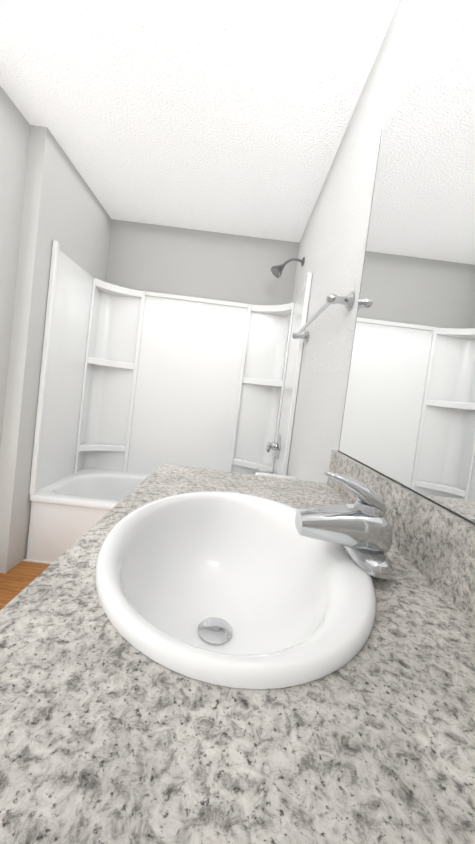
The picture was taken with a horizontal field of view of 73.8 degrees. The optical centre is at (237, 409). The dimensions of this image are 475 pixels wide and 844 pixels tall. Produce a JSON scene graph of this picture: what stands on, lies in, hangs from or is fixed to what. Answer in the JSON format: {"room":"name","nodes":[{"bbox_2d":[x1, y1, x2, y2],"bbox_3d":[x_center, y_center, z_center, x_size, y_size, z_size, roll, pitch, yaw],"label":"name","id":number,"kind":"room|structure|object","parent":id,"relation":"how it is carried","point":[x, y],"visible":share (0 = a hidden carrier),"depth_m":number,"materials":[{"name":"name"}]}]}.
{"room":"bathroom","nodes":[
{"label":"bathroom","id":0,"kind":"room"},
{"bbox_2d":[0,86,29,454],"bbox_3d":[-1.294,-0.256,0.569,0.120,2.430,2.300,7,2,-1],"label":"wall","id":1,"kind":"structure","parent":0,"point":[14,131],"depth_m":1.62,"materials":[{"name":"grey paint"}]},
{"bbox_2d":[0,558,50,609],"bbox_3d":[-0.587,1.062,1.124,1.850,0.060,3.290,7,2,-1],"label":"floor","id":2,"kind":"structure","parent":0,"point":[16,580],"depth_m":1.74,"materials":[{"name":"brown wood"}]},
{"bbox_2d":[22,240,311,563],"bbox_3d":[-0.415,-0.083,2.229,1.518,2.160,0.743,7,2,-1],"label":"bathtub","id":3,"kind":"object","parent":2,"relation":"on","point":[137,388],"visible":0.75,"depth_m":2.56,"materials":[{"name":"white plastic"}]},
{"bbox_2d":[0,450,474,843],"bbox_3d":[-0.015,0.604,0.546,0.592,1.032,1.058,7,2,-1],"label":"bathroom vanity","id":4,"kind":"object","parent":2,"relation":"on","point":[190,655],"visible":1,"depth_m":0.29,"materials":[{"name":"grey stone"}]},
{"bbox_2d":[94,491,376,707],"bbox_3d":[-0.011,0.301,0.539,0.420,0.168,0.520,7,2,-1],"label":"sink","id":5,"kind":"object","parent":4,"relation":"in","point":[221,595],"depth_m":0.51,"materials":[{"name":"white ceramic"}]},
{"bbox_2d":[295,470,392,578],"bbox_3d":[0.177,0.173,0.534,0.142,0.130,0.158,7,2,-1],"label":"faucet","id":6,"kind":"object","parent":4,"relation":"on","point":[357,536],"depth_m":0.50,"materials":[{"name":"silver metal"}]},
{"bbox_2d":[255,472,295,478],"bbox_3d":[-0.127,0.691,1.431,0.775,0.760,0.470,7,2,-1],"label":"toilet","id":7,"kind":"object","parent":2,"relation":"on","point":[274,475],"depth_m":1.61,"materials":[{"name":"white ceramic"}]},
{"bbox_2d":[0,125,111,572],"bbox_3d":[-1.258,-0.317,2.153,0.208,2.430,0.870,7,2,-1],"label":"wall","id":8,"kind":"structure","parent":0,"point":[63,207],"depth_m":1.77,"materials":[{"name":"grey paint"}]},
{"bbox_2d":[0,0,398,242],"bbox_3d":[-0.287,-1.418,1.020,1.850,0.080,3.290,7,2,-1],"label":"ceiling","id":9,"kind":"structure","parent":0,"point":[228,116],"depth_m":1.40,"materials":[{"name":"white paint"}]},
{"bbox_2d":[105,219,298,304],"bbox_3d":[-0.445,-0.240,2.656,1.850,2.430,0.120,7,2,-1],"label":"wall","id":10,"kind":"structure","parent":0,"point":[188,262],"depth_m":2.56,"materials":[{"name":"grey paint"}]},
{"bbox_2d":[287,0,451,482],"bbox_3d":[0.422,-0.068,1.021,0.120,2.430,3.170,7,2,-1],"label":"wall","id":11,"kind":"structure","parent":0,"point":[332,245],"depth_m":1.25,"materials":[{"name":"paint"}]},
{"bbox_2d":[292,292,353,342],"bbox_3d":[0.351,-0.396,1.440,0.086,0.064,0.739,7,2,-1],"label":"towel rail","id":12,"kind":"object","parent":11,"relation":"attached to","point":[347,301],"visible":0.98,"depth_m":1.10,"materials":[{"name":"silver metal"}]},
{"bbox_2d":[338,0,474,524],"bbox_3d":[0.395,-0.346,0.494,0.006,1.020,1.032,7,2,-1],"label":"mirror","id":13,"kind":"object","parent":11,"relation":"attached to","point":[408,421],"visible":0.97,"depth_m":0.65,"materials":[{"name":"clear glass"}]}
]}

